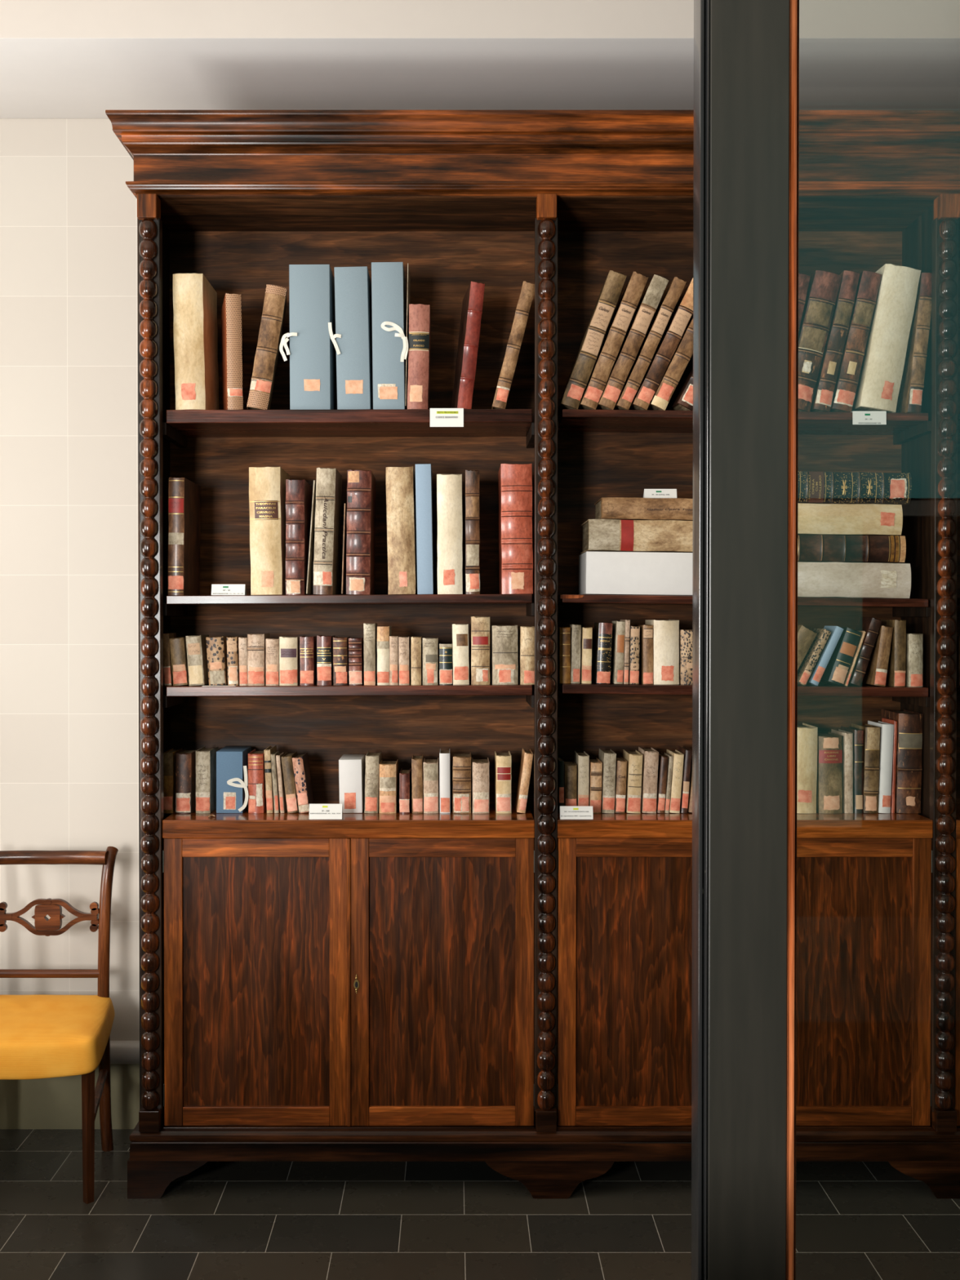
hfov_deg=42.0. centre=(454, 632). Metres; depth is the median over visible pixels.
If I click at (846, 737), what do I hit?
book
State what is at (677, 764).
book
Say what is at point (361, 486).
book
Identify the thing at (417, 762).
book
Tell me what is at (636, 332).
book
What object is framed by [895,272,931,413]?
book
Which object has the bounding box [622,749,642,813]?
book
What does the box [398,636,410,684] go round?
book
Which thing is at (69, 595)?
wall
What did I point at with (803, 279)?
book
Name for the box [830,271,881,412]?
book
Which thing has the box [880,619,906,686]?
book
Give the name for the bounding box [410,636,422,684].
book
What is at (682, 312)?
book
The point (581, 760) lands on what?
book
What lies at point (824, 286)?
book
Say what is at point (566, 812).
card
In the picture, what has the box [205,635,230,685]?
book
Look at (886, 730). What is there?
book
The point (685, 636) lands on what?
book
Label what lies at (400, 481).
book
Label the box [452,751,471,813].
book
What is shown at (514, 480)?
book
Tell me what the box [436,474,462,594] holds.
book
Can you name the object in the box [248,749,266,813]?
book
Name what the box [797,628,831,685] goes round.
book
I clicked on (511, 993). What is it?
bookcase
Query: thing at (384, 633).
book
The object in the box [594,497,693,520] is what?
book
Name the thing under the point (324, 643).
book
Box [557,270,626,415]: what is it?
book
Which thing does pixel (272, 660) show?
book
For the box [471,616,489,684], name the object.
book
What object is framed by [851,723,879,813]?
book
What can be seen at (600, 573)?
box
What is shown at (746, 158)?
door
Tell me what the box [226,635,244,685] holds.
book
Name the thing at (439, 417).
card
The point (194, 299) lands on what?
book
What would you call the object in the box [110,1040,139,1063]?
trim
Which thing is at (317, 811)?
card
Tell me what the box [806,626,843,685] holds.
book
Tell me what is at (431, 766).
book
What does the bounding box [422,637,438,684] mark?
book
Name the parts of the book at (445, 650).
spine panel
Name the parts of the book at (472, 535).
spine panel, spine panel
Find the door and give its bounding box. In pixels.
[691,0,799,1279]
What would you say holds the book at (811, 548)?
on the book at (815, 580)
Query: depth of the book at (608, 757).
3.42 m
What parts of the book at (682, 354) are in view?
spine panel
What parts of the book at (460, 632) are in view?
spine panel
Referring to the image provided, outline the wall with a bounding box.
[0,118,139,1040]
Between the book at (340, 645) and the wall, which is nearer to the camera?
the book at (340, 645)
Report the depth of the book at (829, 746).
3.42 m
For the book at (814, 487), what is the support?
on the book at (837, 519)
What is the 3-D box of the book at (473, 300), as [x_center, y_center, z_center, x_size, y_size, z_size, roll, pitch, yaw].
[0.035,-0.768,3.437,0.074,0.343,0.208,0,1,-6]
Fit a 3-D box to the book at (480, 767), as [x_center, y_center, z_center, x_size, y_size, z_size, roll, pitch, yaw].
[0.073,0.426,3.479,0.047,0.140,0.127,0,1,0]
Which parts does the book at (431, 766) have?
spine panel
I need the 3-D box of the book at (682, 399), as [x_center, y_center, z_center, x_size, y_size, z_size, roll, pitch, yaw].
[0.693,-0.761,3.440,0.205,0.335,0.210,0,1,-4]
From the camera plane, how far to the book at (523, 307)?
3.33 m
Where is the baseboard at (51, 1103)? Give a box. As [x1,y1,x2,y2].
[0,1063,139,1128]
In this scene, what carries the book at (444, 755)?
on the bookcase
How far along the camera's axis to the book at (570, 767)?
3.42 m
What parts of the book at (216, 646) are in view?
spine panel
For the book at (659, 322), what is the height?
0.356 m
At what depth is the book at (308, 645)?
3.36 m
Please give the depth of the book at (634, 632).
3.36 m
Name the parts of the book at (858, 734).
spine panel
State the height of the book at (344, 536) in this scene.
0.242 m
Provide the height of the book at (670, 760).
0.158 m
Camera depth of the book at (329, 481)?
3.34 m
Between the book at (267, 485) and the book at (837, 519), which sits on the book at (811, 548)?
the book at (837, 519)
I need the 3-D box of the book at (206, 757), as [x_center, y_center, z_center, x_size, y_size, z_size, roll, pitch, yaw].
[-0.689,0.410,3.479,0.040,0.171,0.126,0,1,0]
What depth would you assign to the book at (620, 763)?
3.42 m
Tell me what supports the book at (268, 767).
on the bookcase
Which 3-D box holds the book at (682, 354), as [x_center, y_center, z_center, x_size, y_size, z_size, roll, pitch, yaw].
[0.624,-0.764,3.435,0.196,0.342,0.209,0,1,0]
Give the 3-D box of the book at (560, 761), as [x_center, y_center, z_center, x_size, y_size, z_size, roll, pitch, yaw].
[0.294,0.423,3.481,0.014,0.145,0.123,0,1,0]
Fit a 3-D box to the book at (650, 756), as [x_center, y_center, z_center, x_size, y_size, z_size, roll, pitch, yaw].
[0.538,0.410,3.479,0.045,0.171,0.126,0,1,0]
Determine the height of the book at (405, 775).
0.110 m
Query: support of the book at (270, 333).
on the bookcase
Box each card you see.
[211,584,246,595]
[309,804,342,819]
[430,408,463,426]
[559,805,593,819]
[643,488,676,497]
[851,411,886,424]
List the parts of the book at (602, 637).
spine panel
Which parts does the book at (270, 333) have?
spine panel, spine panel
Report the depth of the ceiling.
3.29 m
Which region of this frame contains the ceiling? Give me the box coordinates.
[0,0,959,118]
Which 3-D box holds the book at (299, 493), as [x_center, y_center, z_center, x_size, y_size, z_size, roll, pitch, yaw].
[-0.426,-0.256,3.437,0.052,0.310,0.200,0,1,0]
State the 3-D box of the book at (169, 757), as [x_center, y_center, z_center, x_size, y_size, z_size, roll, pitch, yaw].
[-0.785,0.412,3.480,0.028,0.167,0.125,0,1,0]
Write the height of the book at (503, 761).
0.158 m
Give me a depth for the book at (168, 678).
3.36 m
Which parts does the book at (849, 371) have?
spine panel, spine panel, spine panel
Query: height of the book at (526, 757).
0.166 m
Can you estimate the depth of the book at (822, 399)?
3.33 m
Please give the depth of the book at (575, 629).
3.36 m
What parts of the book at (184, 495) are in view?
spine panel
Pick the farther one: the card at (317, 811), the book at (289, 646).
the book at (289, 646)
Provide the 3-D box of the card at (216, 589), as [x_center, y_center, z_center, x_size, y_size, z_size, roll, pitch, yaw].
[-0.605,-0.113,3.353,0.090,0.030,0.031,0,1,0]
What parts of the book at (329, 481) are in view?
spine panel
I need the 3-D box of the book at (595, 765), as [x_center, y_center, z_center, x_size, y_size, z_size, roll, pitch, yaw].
[0.389,0.426,3.479,0.032,0.140,0.128,1,1,0]
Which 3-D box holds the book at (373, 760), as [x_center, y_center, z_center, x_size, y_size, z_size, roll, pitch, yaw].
[-0.226,0.416,3.479,0.038,0.159,0.126,1,1,0]
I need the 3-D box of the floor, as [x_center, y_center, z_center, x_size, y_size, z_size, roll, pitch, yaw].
[0.150,1.567,1.241,6.900,0.100,5.150,0,1,0]
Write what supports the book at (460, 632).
on the bookcase
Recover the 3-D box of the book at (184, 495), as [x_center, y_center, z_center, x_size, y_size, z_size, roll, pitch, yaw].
[-0.745,-0.258,3.449,0.044,0.317,0.217,0,1,0]
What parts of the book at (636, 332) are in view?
spine panel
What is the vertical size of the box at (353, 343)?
0.381 m
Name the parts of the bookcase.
panel, door rail, door rail, door panel, sill, shelf, shelf, shelf, keyhole plate, door rail, door rail, door panel, cornice, moulding, moulding, panel, door rail, door rail, door panel, shelf, shelf, shelf, sill, door rail, door panel, door rail, shelf, shelf, shelf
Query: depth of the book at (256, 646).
3.36 m
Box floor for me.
[0,1128,959,1279]
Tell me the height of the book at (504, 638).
0.160 m
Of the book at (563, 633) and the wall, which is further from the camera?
the wall
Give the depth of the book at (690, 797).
3.43 m
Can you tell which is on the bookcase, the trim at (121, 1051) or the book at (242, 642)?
the book at (242, 642)
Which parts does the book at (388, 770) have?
spine panel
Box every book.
[163,632,176,685]
[163,748,182,813]
[168,476,200,595]
[168,637,189,685]
[173,273,219,409]
[175,748,195,813]
[185,634,208,685]
[195,746,217,813]
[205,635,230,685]
[221,293,243,409]
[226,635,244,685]
[238,636,248,685]
[246,284,286,409]
[247,633,270,685]
[248,466,289,595]
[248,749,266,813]
[263,745,276,813]
[265,637,279,685]
[271,751,279,813]
[275,752,287,813]
[279,635,300,685]
[281,751,298,813]
[285,479,312,595]
[292,751,314,813]
[299,635,317,685]
[306,480,315,595]
[313,467,342,595]
[316,635,335,685]
[333,636,350,684]
[341,503,347,595]
[346,469,375,595]
[348,636,364,684]
[363,623,377,684]
[364,751,381,813]
[377,626,391,684]
[379,759,398,813]
[386,466,417,594]
[389,635,399,684]
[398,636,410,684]
[399,768,411,813]
[407,303,431,408]
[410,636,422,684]
[411,754,423,813]
[415,463,434,594]
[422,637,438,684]
[423,757,439,813]
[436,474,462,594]
[439,642,452,684]
[439,748,450,813]
[450,281,484,408]
[452,623,469,684]
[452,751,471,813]
[464,470,479,594]
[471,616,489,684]
[471,757,488,813]
[490,625,518,684]
[491,280,534,408]
[494,751,511,813]
[497,463,533,594]
[515,748,533,813]
[518,626,533,684]
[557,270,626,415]
[557,626,570,683]
[557,755,564,813]
[564,760,577,805]
[568,624,581,683]
[573,751,589,805]
[577,271,648,409]
[580,519,693,554]
[580,626,592,684]
[588,757,602,813]
[591,622,613,684]
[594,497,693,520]
[595,274,668,409]
[598,748,616,813]
[610,621,625,684]
[613,276,686,409]
[614,756,626,813]
[620,619,630,684]
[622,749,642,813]
[628,278,693,409]
[628,626,639,684]
[636,624,653,684]
[638,746,658,813]
[644,619,679,684]
[647,314,693,410]
[656,752,668,813]
[663,752,673,813]
[665,353,693,410]
[666,749,684,813]
[677,745,692,813]
[679,629,692,684]
[687,755,692,812]
[796,723,817,813]
[797,471,911,505]
[797,503,902,535]
[797,534,906,563]
[797,561,911,598]
[797,625,817,669]
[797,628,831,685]
[798,270,842,411]
[798,272,810,331]
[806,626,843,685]
[809,270,859,412]
[816,732,842,813]
[820,626,862,685]
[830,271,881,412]
[831,728,853,813]
[840,726,863,813]
[843,631,866,685]
[848,617,882,685]
[851,263,920,413]
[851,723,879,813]
[862,625,893,686]
[867,720,893,813]
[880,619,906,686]
[880,709,923,813]
[881,717,897,813]
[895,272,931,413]
[905,633,922,686]
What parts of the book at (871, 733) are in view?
spine panel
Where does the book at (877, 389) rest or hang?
on the bookcase
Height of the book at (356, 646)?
0.128 m
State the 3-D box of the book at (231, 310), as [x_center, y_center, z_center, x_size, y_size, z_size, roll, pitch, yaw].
[-0.611,-0.751,3.433,0.042,0.311,0.206,-1,1,-14]
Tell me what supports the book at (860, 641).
on the bookcase
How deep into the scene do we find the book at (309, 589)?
3.38 m
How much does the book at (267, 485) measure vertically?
0.344 m
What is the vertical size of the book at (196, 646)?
0.137 m
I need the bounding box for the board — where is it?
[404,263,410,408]
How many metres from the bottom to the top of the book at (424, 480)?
0.349 m
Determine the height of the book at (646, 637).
0.160 m
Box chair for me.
[0,846,118,1204]
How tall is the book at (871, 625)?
0.186 m
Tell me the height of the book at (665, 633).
0.174 m
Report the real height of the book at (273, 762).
0.162 m
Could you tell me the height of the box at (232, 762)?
0.169 m
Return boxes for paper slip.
[201,685,235,686]
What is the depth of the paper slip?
3.34 m
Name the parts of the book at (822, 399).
spine panel, spine panel, spine panel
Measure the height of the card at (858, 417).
0.037 m
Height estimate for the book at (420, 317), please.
0.282 m
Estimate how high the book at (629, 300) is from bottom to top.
0.369 m
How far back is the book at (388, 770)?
3.42 m
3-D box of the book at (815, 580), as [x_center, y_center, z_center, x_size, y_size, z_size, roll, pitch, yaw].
[1.025,-0.142,3.445,0.396,0.095,0.211,1,1,0]
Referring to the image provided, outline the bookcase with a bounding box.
[105,110,959,1199]
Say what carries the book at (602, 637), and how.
on the bookcase
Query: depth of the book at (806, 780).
3.41 m
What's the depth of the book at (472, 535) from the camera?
3.34 m
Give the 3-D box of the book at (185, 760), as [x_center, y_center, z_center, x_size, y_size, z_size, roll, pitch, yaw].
[-0.742,0.413,3.479,0.044,0.166,0.127,0,1,0]
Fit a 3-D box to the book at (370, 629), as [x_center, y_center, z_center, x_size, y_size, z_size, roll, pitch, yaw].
[-0.228,0.059,3.415,0.031,0.167,0.115,0,1,0]
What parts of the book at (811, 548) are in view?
spine panel, spine panel, spine panel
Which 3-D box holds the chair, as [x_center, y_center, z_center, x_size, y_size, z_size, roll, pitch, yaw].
[-1.165,1.059,3.441,0.457,0.874,0.400,0,1,0]
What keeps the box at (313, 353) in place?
on the bookcase
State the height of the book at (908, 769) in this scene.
0.274 m
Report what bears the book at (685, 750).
on the bookcase
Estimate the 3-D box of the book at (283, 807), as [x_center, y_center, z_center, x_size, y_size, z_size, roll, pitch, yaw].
[-0.477,0.416,3.461,0.023,0.160,0.082,0,1,0]
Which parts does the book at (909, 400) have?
spine panel, spine panel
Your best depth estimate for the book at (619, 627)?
3.36 m
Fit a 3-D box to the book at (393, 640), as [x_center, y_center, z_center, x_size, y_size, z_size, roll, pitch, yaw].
[-0.163,0.076,3.416,0.023,0.132,0.114,0,1,0]
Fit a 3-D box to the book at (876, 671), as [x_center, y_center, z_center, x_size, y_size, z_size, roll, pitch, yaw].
[1.156,0.063,3.415,0.051,0.165,0.115,0,1,0]
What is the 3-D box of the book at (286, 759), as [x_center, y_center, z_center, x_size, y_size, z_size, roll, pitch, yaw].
[-0.452,0.417,3.480,0.046,0.158,0.125,0,1,0]
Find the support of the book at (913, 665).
on the bookcase
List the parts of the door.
edge moulding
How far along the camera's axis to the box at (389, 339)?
3.34 m
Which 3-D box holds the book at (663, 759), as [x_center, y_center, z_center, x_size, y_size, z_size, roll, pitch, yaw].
[0.572,0.418,3.481,0.030,0.156,0.124,0,1,0]
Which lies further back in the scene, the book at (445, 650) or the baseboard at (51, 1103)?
the baseboard at (51, 1103)
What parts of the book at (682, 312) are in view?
spine panel, spine panel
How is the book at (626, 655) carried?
on the bookcase
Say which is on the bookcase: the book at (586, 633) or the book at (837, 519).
the book at (586, 633)
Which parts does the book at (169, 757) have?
spine panel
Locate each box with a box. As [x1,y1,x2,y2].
[216,746,251,813]
[279,264,337,409]
[328,266,373,409]
[338,754,365,813]
[371,262,408,408]
[577,551,693,595]
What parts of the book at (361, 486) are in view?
spine panel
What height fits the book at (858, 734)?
0.229 m
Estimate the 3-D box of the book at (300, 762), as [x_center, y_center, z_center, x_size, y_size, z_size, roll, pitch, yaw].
[-0.421,0.418,3.480,0.048,0.156,0.125,0,1,0]
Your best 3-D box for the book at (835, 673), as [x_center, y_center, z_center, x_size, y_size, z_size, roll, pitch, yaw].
[1.052,0.065,3.415,0.090,0.158,0.116,0,1,0]
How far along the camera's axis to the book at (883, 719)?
3.42 m
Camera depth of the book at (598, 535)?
3.34 m
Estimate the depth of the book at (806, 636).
3.36 m
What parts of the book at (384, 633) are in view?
spine panel, spine panel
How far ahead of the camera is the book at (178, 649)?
3.36 m
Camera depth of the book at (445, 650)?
3.36 m
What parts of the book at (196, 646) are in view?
spine panel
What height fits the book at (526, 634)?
0.157 m
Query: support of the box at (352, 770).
on the bookcase
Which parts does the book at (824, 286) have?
spine panel, spine panel, spine panel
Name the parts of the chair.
rail, crest rail, seat, leg, leg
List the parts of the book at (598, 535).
spine panel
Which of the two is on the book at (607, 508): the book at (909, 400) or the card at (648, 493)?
the card at (648, 493)

